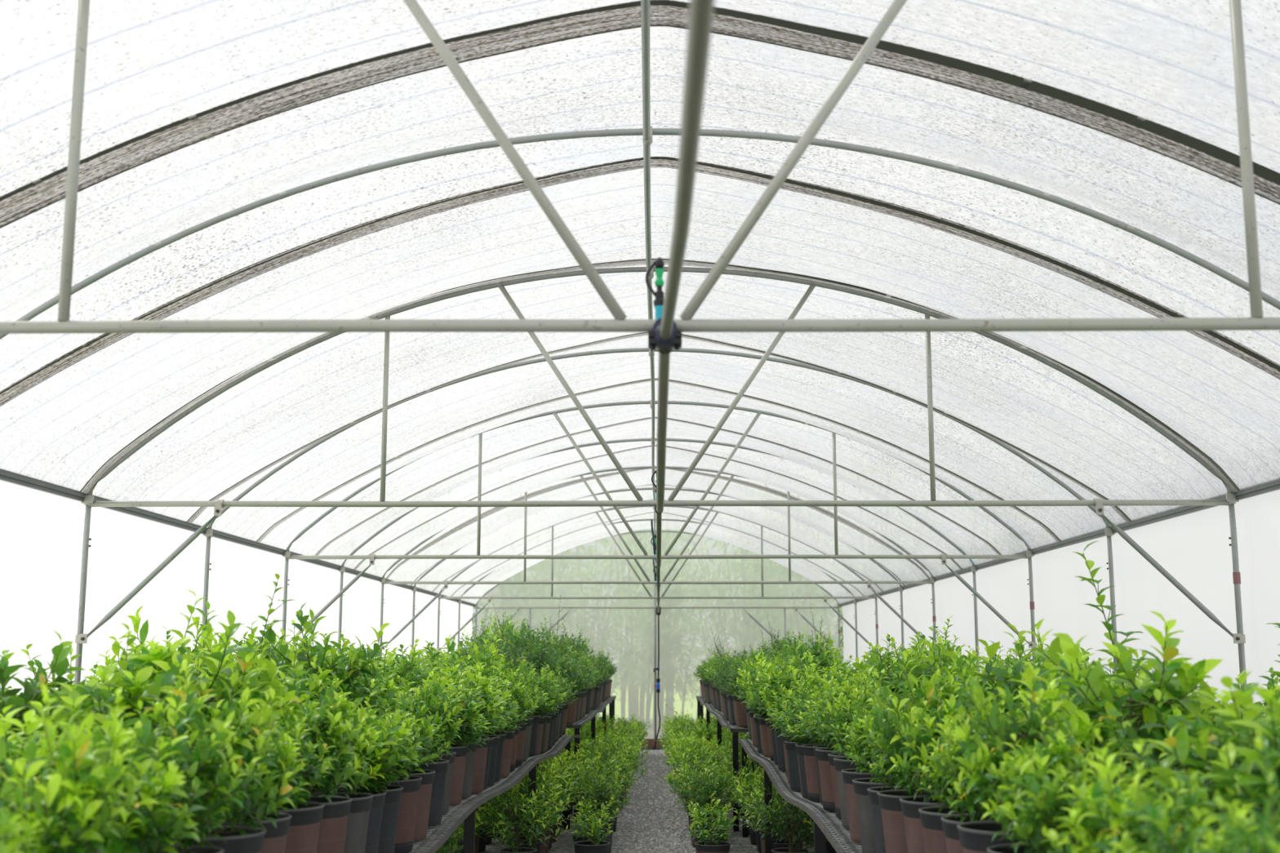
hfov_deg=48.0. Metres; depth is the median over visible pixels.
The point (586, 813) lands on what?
potted shrub
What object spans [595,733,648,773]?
potted shrub
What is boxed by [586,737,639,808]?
potted shrub
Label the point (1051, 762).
shrub
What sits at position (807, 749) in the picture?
pot
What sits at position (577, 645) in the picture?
shrub
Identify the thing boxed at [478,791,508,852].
potted shrub
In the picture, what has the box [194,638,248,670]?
shrub
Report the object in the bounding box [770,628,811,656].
shrub
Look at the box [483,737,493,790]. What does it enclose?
pot
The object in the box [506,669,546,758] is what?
shrub
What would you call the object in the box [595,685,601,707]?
pot
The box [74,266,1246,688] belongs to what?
roof truss
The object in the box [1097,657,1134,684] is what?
shrub
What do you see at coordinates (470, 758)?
pot
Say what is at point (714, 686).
pot
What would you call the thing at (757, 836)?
pot
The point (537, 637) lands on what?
shrub
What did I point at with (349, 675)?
shrub
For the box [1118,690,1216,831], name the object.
shrub
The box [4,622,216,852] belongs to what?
shrub
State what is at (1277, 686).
shrub
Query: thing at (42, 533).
wall
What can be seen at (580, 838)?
pot
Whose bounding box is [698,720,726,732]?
potted shrub
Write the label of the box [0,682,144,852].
shrub
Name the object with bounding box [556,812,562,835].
pot
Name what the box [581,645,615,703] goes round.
shrub
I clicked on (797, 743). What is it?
pot
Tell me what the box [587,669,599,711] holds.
shrub
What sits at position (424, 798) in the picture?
pot
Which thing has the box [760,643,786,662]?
shrub
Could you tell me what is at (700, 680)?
shrub
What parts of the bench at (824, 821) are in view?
leg, leg, leg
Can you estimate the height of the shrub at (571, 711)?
0.709 m
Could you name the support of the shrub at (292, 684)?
on the bench at (465, 811)
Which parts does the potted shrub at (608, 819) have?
stem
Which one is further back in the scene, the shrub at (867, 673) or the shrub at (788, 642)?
the shrub at (788, 642)
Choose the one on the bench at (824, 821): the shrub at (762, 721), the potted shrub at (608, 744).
the shrub at (762, 721)
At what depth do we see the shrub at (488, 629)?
10.88 m
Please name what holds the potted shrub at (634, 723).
on the floor
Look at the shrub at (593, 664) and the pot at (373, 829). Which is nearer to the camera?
the pot at (373, 829)
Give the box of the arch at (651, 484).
[410,484,905,586]
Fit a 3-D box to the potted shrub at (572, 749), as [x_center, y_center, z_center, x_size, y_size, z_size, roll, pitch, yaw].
[-0.795,3.232,13.353,0.661,0.818,0.601,-1,-9,9]
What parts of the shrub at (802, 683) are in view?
stem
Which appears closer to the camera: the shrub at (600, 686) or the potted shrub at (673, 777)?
the potted shrub at (673, 777)
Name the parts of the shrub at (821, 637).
stem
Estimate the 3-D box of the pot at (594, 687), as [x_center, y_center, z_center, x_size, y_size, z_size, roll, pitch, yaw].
[-0.651,3.245,17.131,0.253,0.270,0.253,0,-9,1]
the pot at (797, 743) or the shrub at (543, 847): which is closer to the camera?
the pot at (797, 743)
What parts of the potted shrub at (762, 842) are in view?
stem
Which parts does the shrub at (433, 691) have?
stem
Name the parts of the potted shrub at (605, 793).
stem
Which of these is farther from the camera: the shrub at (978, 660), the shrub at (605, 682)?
the shrub at (605, 682)
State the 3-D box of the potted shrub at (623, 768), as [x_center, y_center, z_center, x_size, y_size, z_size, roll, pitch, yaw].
[-0.301,3.146,12.414,0.566,0.691,0.630,-8,-12,42]
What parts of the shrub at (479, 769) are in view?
stem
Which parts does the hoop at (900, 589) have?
wall post, wall post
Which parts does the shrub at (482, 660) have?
stem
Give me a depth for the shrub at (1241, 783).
2.84 m
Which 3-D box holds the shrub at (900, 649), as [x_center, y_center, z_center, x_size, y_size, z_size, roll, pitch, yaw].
[1.827,1.924,10.007,0.647,0.757,0.670,-1,-9,4]
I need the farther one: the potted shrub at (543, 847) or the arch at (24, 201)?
the potted shrub at (543, 847)
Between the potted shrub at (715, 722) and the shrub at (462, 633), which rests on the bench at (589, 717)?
the shrub at (462, 633)
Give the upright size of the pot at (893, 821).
0.281 m
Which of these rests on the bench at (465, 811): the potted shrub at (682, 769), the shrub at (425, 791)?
the shrub at (425, 791)
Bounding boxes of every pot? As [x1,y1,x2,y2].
[159,844,223,852]
[173,825,266,852]
[197,811,291,852]
[240,800,324,852]
[309,795,351,852]
[311,791,373,852]
[313,789,386,852]
[337,784,403,852]
[384,775,422,852]
[403,769,435,841]
[412,759,448,826]
[423,751,456,814]
[445,838,463,852]
[447,744,468,805]
[450,740,477,798]
[468,736,489,794]
[475,829,479,852]
[478,822,487,852]
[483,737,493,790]
[485,817,492,844]
[486,733,505,782]
[486,735,500,786]
[497,729,515,777]
[499,847,537,852]
[506,725,519,771]
[508,835,542,852]
[513,722,527,766]
[520,717,532,761]
[522,824,551,852]
[527,715,540,756]
[527,717,533,758]
[535,716,545,755]
[540,715,548,754]
[541,712,555,749]
[543,716,551,752]
[546,817,555,848]
[551,711,559,745]
[551,813,559,841]
[554,706,562,741]
[556,703,565,737]
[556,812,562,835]
[560,692,580,722]
[560,797,564,826]
[561,693,578,724]
[562,703,568,735]
[569,799,573,814]
[571,690,587,717]
[572,691,586,719]
[572,833,606,852]
[573,840,609,852]
[577,692,582,720]
[578,825,610,842]
[579,692,584,719]
[585,687,592,713]
[589,687,593,711]
[590,685,594,710]
[591,687,595,710]
[593,686,599,710]
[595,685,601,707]
[596,687,599,709]
[598,681,603,703]
[601,680,606,702]
[604,680,608,701]
[606,680,609,699]
[608,679,611,697]
[608,680,612,697]
[617,782,624,808]
[693,833,728,850]
[694,840,730,852]
[700,680,704,698]
[702,683,706,702]
[705,683,708,703]
[706,682,711,703]
[707,681,712,703]
[709,684,715,706]
[711,685,719,709]
[714,686,718,710]
[715,687,721,711]
[720,687,723,713]
[720,690,728,717]
[722,693,739,720]
[726,695,730,724]
[727,694,736,725]
[731,695,736,724]
[733,695,748,727]
[738,803,742,816]
[745,706,751,739]
[746,809,756,844]
[748,711,757,746]
[753,715,768,753]
[755,817,761,852]
[757,717,763,755]
[758,717,769,757]
[759,831,782,852]
[765,719,774,761]
[768,721,777,764]
[771,847,808,852]
[772,724,786,771]
[772,839,803,848]
[781,731,787,777]
[782,735,795,784]
[784,740,800,791]
[795,742,804,795]
[795,743,810,799]
[801,743,824,802]
[813,745,843,804]
[815,747,844,811]
[827,752,845,818]
[833,756,872,829]
[841,768,881,843]
[852,777,919,852]
[866,786,940,852]
[876,789,953,852]
[899,795,959,852]
[918,805,990,852]
[940,813,995,852]
[956,820,1030,852]
[986,843,1066,852]
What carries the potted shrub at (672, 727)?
on the floor
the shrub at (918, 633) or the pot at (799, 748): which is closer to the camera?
the pot at (799, 748)
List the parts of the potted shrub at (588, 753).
stem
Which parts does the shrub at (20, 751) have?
stem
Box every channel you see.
[0,470,475,607]
[839,480,1279,606]
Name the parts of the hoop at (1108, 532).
wall post, wall post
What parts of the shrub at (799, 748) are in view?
stem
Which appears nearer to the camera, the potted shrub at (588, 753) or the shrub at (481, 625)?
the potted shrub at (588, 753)
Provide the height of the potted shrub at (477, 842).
0.752 m
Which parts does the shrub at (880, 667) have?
stem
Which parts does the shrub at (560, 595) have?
stem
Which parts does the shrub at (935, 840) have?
stem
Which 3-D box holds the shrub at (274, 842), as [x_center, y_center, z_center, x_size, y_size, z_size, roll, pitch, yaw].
[-1.042,1.010,3.821,0.340,0.598,0.323,-2,-9,10]
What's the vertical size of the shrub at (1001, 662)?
0.768 m
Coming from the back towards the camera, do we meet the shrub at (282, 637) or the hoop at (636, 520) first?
the hoop at (636, 520)
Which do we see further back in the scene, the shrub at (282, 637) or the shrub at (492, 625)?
the shrub at (492, 625)
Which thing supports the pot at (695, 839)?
on the potted shrub at (701, 815)
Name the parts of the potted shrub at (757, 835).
stem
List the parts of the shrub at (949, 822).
stem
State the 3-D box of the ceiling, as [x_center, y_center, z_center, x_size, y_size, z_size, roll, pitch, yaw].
[0.134,0.324,11.272,6.020,1.263,25.365,0,-9,1]
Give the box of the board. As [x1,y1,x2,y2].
[640,738,668,747]
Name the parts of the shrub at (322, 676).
stem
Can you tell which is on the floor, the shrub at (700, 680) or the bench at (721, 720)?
the bench at (721, 720)
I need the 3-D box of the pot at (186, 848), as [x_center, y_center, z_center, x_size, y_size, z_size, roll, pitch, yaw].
[-1.071,1.094,3.224,0.254,0.270,0.254,0,-9,1]
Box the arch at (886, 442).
[256,377,1061,542]
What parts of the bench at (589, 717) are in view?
leg, leg, rail, leg, leg, leg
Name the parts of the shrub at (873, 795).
stem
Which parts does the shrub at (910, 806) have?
stem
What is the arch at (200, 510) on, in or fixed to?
attached to the ceiling
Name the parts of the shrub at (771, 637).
stem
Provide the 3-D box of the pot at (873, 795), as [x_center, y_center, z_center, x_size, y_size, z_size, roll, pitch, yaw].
[0.927,1.409,5.028,0.253,0.270,0.253,0,-9,1]
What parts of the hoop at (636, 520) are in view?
wall post, wall post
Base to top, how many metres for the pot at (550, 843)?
0.257 m
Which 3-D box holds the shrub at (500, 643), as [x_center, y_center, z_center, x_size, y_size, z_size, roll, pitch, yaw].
[-1.476,2.384,13.891,0.592,0.913,0.574,-1,-9,7]
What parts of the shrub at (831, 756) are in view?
stem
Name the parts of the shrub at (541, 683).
stem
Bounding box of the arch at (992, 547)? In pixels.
[315,417,1001,555]
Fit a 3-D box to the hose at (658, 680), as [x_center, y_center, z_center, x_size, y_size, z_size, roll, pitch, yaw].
[0.280,4.095,23.410,0.129,2.305,0.082,0,-9,1]
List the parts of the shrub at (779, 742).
stem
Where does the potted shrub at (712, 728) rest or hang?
on the floor
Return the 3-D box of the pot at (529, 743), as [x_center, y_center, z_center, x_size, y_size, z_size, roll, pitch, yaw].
[-0.863,2.151,9.926,0.254,0.270,0.254,0,-9,1]
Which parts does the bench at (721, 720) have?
leg, leg, leg, rail, leg, leg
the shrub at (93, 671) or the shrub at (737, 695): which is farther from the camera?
the shrub at (737, 695)
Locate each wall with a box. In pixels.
[0,480,472,694]
[474,528,840,738]
[842,489,1279,715]
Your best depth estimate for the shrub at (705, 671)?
17.87 m
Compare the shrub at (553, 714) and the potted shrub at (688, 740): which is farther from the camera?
the potted shrub at (688, 740)
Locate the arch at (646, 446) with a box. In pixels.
[353,444,962,570]
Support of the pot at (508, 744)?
on the shrub at (508, 744)
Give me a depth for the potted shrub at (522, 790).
9.89 m
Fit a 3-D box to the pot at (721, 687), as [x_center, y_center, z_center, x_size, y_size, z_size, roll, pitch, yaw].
[0.993,2.990,15.680,0.252,0.270,0.252,0,-9,1]
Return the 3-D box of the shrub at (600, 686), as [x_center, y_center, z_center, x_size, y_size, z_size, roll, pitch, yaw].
[-0.616,3.245,18.240,0.368,0.641,0.392,-6,-11,34]
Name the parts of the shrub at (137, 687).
stem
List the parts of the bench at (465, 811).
leg, leg, leg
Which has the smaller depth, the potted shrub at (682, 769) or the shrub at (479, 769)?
the shrub at (479, 769)
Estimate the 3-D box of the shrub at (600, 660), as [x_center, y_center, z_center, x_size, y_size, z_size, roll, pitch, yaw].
[-0.609,3.257,18.614,0.516,0.707,0.511,6,-11,-33]
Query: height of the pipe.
0.243 m
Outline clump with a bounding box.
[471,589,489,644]
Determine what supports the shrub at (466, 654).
on the bench at (589, 717)
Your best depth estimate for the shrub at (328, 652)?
7.26 m
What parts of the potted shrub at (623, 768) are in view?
stem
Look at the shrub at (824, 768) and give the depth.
6.55 m
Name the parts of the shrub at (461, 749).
stem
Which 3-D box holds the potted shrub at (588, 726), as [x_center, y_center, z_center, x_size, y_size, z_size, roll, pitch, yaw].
[-0.705,4.054,17.968,0.634,0.650,0.691,3,-10,-18]
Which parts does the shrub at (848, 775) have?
stem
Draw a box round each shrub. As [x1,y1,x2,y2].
[0,629,97,765]
[0,644,73,701]
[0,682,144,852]
[0,697,137,813]
[0,807,44,852]
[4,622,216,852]
[17,644,121,715]
[18,688,209,852]
[53,659,102,691]
[57,668,156,702]
[82,589,302,808]
[91,642,191,683]
[101,600,242,691]
[102,697,268,852]
[145,626,203,670]
[145,658,295,852]
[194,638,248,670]
[197,697,311,852]
[198,630,319,722]
[208,653,239,672]
[220,573,295,700]
[220,620,306,679]
[240,715,337,852]
[245,630,355,792]
[248,602,395,793]
[253,619,331,673]
[270,656,370,852]
[275,630,328,663]
[300,697,411,852]
[302,697,377,852]
[308,638,413,721]
[326,630,392,683]
[334,679,425,852]
[355,639,440,696]
[355,644,422,712]
[355,694,443,852]
[384,642,478,694]
[386,674,467,826]
[392,693,452,841]
[395,671,498,805]
[400,650,450,686]
[407,668,462,814]
[408,638,470,662]
[413,643,449,668]
[416,648,484,684]
[419,818,463,852]
[420,659,519,794]
[421,662,507,798]
[423,642,507,686]
[425,631,513,675]
[430,814,463,852]
[437,807,484,852]
[443,800,499,852]
[445,799,500,852]
[449,626,490,652]
[457,624,515,680]
[457,626,499,659]
[458,626,511,657]
[465,607,496,653]
[471,620,505,645]
[471,625,506,655]
[473,622,540,672]
[475,613,528,649]
[475,688,521,782]
[475,777,575,852]
[475,792,511,852]
[477,689,506,790]
[477,696,515,786]
[478,640,533,675]
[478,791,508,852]
[478,798,511,830]
[480,607,515,644]
[480,756,576,852]
[481,667,538,771]
[483,675,527,777]
[485,801,502,844]
[488,646,537,761]
[489,600,511,655]
[491,616,533,654]
[491,760,572,852]
[493,663,543,766]
[494,618,555,675]
[500,611,542,645]
[501,754,576,852]
[502,617,559,675]
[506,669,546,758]
[510,658,563,754]
[514,631,568,675]
[514,660,555,755]
[515,677,554,756]
[517,662,564,752]
[520,828,547,852]
[522,623,572,664]
[522,751,587,848]
[534,664,577,741]
[536,666,568,737]
[536,749,584,841]
[539,680,566,749]
[540,730,588,766]
[540,741,593,826]
[541,625,573,661]
[542,647,592,724]
[542,751,582,835]
[544,616,561,645]
[545,668,567,745]
[548,595,573,658]
[549,645,599,719]
[550,631,582,661]
[551,617,583,659]
[551,652,594,720]
[551,671,577,735]
[552,667,588,722]
[556,651,595,719]
[557,628,589,656]
[562,728,600,754]
[562,745,591,814]
[564,724,604,767]
[564,730,599,786]
[565,624,595,660]
[565,718,607,733]
[566,714,610,739]
[568,630,593,658]
[568,653,595,717]
[568,726,597,743]
[570,729,586,759]
[570,748,646,831]
[570,759,631,852]
[570,801,609,852]
[571,765,631,817]
[571,806,613,852]
[573,795,621,842]
[574,757,634,812]
[578,657,604,710]
[579,742,635,799]
[580,657,603,687]
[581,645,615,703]
[582,650,613,706]
[582,652,608,709]
[582,658,608,707]
[583,717,611,736]
[583,730,633,781]
[584,745,639,777]
[585,670,593,713]
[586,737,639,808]
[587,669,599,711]
[589,651,613,702]
[590,662,606,710]
[590,670,600,710]
[594,818,614,852]
[595,711,616,731]
[595,732,641,768]
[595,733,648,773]
[595,802,617,831]
[596,735,649,801]
[597,732,648,755]
[599,655,614,701]
[600,666,612,700]
[600,728,650,780]
[603,661,617,699]
[604,723,644,741]
[607,669,615,697]
[607,721,644,744]
[608,664,614,697]
[608,719,645,742]
[609,721,648,738]
[609,732,644,745]
[610,732,642,777]
[613,711,648,731]
[613,717,650,735]
[616,719,647,735]
[655,721,701,746]
[658,717,697,742]
[658,722,702,746]
[659,714,700,735]
[659,729,702,748]
[662,711,693,726]
[662,713,695,732]
[662,728,715,762]
[662,731,697,753]
[662,735,705,759]
[663,731,710,799]
[663,749,731,831]
[665,703,722,747]
[665,734,714,761]
[665,745,724,800]
[666,716,702,734]
[666,753,731,811]
[666,759,737,847]
[667,731,719,808]
[668,740,714,798]
[670,742,725,802]
[671,751,728,783]
[675,760,744,826]
[686,793,729,833]
[686,801,712,831]
[686,808,734,852]
[687,801,738,850]
[688,811,716,847]
[693,654,709,702]
[693,663,708,698]
[693,716,716,735]
[696,660,704,698]
[697,665,710,703]
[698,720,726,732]
[699,660,714,703]
[699,715,747,737]
[701,649,734,707]
[701,724,746,755]
[702,651,722,703]
[703,650,728,709]
[703,662,715,706]
[704,658,730,687]
[706,630,729,662]
[706,651,741,711]
[706,728,749,800]
[707,727,748,758]
[709,729,746,805]
[710,652,744,690]
[710,672,720,710]
[711,650,737,711]
[711,743,755,816]
[712,655,739,720]
[712,666,737,717]
[712,728,748,766]
[714,653,742,713]
[715,733,746,754]
[715,755,760,834]
[716,662,742,725]
[718,742,760,787]
[719,676,728,695]
[720,653,746,724]
[720,663,742,724]
[720,736,760,813]
[721,766,764,852]
[724,669,757,727]
[724,755,763,844]
[725,647,746,660]
[729,652,762,695]
[729,755,781,852]
[730,681,751,739]
[732,647,755,661]
[733,765,796,852]
[733,782,810,848]
[734,656,765,746]
[735,653,774,742]
[737,654,801,757]
[737,780,826,852]
[738,657,786,753]
[741,637,781,666]
[743,648,783,716]
[743,648,824,764]
[746,641,770,657]
[746,658,815,718]
[746,680,768,755]
[754,642,773,660]
[755,666,789,761]
[757,612,786,659]
[757,662,826,771]
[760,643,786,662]
[761,628,799,657]
[764,641,789,665]
[764,686,826,777]
[765,642,790,666]
[768,640,804,665]
[768,671,829,784]
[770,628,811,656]
[771,684,821,791]
[775,688,838,799]
[778,686,840,795]
[780,626,811,649]
[783,631,854,680]
[786,690,839,802]
[790,643,847,679]
[796,688,866,804]
[800,604,839,657]
[805,820,859,852]
[807,657,852,688]
[808,678,864,811]
[813,658,858,687]
[814,660,875,704]
[817,671,863,693]
[821,667,886,818]
[823,662,872,699]
[826,646,853,668]
[826,838,835,852]
[830,676,894,829]
[833,679,903,843]
[844,693,919,852]
[850,635,928,752]
[853,644,871,671]
[854,633,959,715]
[854,650,969,852]
[863,648,902,677]
[864,631,948,682]
[866,710,940,852]
[871,626,988,713]
[888,643,1003,773]
[889,663,977,852]
[907,631,949,671]
[911,626,982,674]
[916,704,990,852]
[918,615,964,668]
[922,693,1030,852]
[928,639,984,665]
[937,624,1125,806]
[937,664,1002,788]
[945,647,1004,675]
[946,651,989,675]
[948,645,982,671]
[949,661,1081,852]
[960,640,1059,699]
[978,640,1048,681]
[980,691,1095,852]
[992,740,1146,852]
[995,644,1049,699]
[1005,669,1134,845]
[1007,611,1239,845]
[1009,624,1093,674]
[1014,654,1151,800]
[1039,728,1221,852]
[1058,660,1090,683]
[1073,541,1145,714]
[1075,651,1152,715]
[1084,688,1279,844]
[1091,772,1279,852]
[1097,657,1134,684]
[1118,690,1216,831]
[1129,671,1279,845]
[1184,728,1279,852]
[1185,671,1279,830]
[1195,669,1253,715]
[1222,681,1279,747]
[1233,622,1279,713]
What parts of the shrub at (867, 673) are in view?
stem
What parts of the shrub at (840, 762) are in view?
stem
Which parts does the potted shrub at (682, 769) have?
stem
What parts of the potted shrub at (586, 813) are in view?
stem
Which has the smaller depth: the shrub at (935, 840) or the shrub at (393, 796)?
the shrub at (935, 840)
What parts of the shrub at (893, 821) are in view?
stem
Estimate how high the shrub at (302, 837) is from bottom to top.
0.545 m
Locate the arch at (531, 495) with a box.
[386,468,929,579]
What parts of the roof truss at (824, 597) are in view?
wall post, wall post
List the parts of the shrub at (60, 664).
stem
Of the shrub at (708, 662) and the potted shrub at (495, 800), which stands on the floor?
the potted shrub at (495, 800)
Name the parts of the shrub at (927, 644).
stem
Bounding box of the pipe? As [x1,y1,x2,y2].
[648,0,715,613]
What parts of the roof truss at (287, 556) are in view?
wall post, wall post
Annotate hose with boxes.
[650,519,655,554]
[652,559,656,581]
[653,606,661,750]
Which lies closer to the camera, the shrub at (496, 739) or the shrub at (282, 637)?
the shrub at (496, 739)
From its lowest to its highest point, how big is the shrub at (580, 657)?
0.601 m
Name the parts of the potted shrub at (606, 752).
stem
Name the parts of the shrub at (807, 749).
stem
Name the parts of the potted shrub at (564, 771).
stem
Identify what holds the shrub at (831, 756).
on the bench at (824, 821)
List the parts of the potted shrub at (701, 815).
stem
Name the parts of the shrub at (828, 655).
stem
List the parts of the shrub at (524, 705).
stem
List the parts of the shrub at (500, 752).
stem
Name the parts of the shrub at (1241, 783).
stem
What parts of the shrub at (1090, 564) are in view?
stem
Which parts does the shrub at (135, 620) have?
stem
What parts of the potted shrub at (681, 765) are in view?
stem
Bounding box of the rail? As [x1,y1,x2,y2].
[640,747,665,750]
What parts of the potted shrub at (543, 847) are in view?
stem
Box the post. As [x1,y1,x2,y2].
[825,589,843,662]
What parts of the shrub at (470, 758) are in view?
stem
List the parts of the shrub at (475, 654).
stem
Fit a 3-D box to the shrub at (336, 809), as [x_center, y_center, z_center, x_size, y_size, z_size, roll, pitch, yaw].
[-1.033,1.067,4.430,0.378,0.706,0.362,-5,-10,27]
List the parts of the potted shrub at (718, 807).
stem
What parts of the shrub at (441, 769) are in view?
stem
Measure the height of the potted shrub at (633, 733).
0.621 m
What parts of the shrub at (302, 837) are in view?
stem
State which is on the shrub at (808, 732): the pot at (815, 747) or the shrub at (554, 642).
the pot at (815, 747)
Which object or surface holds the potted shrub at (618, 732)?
on the floor
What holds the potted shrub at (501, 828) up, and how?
on the floor
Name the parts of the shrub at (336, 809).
stem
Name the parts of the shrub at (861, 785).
stem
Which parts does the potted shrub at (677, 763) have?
stem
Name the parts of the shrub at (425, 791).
stem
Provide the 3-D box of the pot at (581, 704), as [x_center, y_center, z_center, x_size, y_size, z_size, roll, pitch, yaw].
[-0.680,2.782,14.289,0.253,0.270,0.253,0,-9,1]
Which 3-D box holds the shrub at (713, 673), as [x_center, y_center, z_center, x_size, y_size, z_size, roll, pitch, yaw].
[1.003,3.089,17.119,0.367,0.570,0.355,0,-9,1]
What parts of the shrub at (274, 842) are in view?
stem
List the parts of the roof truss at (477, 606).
wall post, gable post, post, gable post, wall post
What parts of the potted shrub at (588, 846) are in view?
stem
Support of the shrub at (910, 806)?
on the bench at (824, 821)
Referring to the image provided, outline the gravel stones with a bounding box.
[611,750,696,852]
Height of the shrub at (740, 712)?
0.544 m
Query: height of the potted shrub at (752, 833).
0.681 m
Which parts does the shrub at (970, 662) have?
stem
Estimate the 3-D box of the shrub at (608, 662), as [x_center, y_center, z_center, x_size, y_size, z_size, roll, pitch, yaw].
[-0.589,3.615,20.699,0.440,0.662,0.427,9,-13,-43]
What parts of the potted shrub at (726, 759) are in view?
stem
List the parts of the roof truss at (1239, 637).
wall post, wall post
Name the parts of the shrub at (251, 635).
stem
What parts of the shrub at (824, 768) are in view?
stem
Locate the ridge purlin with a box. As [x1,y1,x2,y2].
[640,0,656,533]
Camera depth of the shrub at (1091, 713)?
4.39 m
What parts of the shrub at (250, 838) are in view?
stem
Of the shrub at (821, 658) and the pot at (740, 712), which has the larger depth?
the pot at (740, 712)
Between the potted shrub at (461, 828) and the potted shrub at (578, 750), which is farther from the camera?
the potted shrub at (578, 750)
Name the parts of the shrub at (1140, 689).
stem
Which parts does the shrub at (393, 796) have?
stem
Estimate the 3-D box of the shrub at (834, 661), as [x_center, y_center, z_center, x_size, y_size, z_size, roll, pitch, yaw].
[1.355,1.917,9.757,0.521,0.681,0.475,4,-10,-26]
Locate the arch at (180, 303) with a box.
[0,156,1279,406]
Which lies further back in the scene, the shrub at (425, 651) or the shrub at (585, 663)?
the shrub at (585, 663)
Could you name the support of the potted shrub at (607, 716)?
on the floor
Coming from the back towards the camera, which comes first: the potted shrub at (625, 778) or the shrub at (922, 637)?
the potted shrub at (625, 778)
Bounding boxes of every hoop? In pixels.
[0,128,1279,339]
[201,347,1118,684]
[337,438,979,671]
[411,487,904,656]
[457,519,857,657]
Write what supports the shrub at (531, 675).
on the bench at (465, 811)
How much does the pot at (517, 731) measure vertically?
0.270 m
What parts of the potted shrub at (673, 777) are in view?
stem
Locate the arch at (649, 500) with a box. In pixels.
[432,499,883,591]
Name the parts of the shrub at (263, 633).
stem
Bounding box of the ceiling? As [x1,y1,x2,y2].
[0,0,1279,604]
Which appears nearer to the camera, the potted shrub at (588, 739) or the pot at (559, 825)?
the pot at (559, 825)
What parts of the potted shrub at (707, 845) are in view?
stem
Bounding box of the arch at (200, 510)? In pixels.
[186,332,1131,523]
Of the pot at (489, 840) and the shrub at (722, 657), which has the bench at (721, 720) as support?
the shrub at (722, 657)
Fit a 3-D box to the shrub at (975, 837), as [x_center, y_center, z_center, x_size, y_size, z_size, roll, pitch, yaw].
[0.931,0.922,3.529,0.325,0.681,0.340,-1,-9,9]
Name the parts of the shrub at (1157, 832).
stem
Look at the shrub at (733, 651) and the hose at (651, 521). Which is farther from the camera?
the shrub at (733, 651)
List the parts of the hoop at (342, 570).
wall post, wall post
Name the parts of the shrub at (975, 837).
stem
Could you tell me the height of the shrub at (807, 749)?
0.544 m
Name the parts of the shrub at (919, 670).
stem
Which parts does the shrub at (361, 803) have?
stem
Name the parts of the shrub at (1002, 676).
stem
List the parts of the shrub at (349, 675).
stem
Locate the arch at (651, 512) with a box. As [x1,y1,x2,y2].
[450,511,864,596]
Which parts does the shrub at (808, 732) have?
stem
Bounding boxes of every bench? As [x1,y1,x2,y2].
[409,734,579,852]
[565,695,616,822]
[695,695,748,831]
[737,738,862,852]
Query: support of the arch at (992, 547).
attached to the ceiling
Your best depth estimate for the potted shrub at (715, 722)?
18.81 m
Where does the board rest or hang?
attached to the wall at (686, 635)
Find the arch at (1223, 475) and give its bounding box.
[79,257,1240,493]
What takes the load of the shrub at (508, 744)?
on the bench at (465, 811)
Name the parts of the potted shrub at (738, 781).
stem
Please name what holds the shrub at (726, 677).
on the bench at (721, 720)
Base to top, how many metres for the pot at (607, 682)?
0.281 m
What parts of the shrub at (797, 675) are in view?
stem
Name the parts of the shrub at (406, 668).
stem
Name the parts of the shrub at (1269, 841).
stem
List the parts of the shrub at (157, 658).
stem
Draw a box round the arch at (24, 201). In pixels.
[0,0,1279,228]
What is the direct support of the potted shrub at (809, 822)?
on the floor
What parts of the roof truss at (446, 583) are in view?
wall post, wall post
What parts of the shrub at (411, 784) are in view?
stem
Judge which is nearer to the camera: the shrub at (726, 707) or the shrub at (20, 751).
the shrub at (20, 751)
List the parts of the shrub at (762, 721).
stem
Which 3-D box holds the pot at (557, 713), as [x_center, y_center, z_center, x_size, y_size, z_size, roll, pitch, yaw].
[-0.797,2.488,11.838,0.254,0.270,0.254,0,-9,1]
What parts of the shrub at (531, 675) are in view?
stem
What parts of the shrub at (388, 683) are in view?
stem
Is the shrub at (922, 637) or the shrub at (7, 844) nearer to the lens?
the shrub at (7, 844)
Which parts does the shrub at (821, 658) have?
stem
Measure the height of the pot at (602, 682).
0.281 m
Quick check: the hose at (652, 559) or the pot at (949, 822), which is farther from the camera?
the hose at (652, 559)
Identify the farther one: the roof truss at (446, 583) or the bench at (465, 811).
the roof truss at (446, 583)
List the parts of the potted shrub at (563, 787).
stem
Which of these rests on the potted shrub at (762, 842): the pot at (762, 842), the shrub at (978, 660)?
the pot at (762, 842)
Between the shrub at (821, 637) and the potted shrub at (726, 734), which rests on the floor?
the potted shrub at (726, 734)
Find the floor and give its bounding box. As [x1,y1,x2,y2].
[478,750,813,852]
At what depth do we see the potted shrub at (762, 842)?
10.18 m
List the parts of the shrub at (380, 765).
stem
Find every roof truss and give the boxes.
[0,0,1279,333]
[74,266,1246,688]
[281,400,1036,662]
[379,466,936,659]
[435,506,879,652]
[475,530,840,738]
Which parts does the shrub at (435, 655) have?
stem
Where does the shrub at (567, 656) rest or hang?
on the bench at (589, 717)
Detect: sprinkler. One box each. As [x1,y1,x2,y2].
[645,257,664,319]
[650,534,656,559]
[651,470,656,500]
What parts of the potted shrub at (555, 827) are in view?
stem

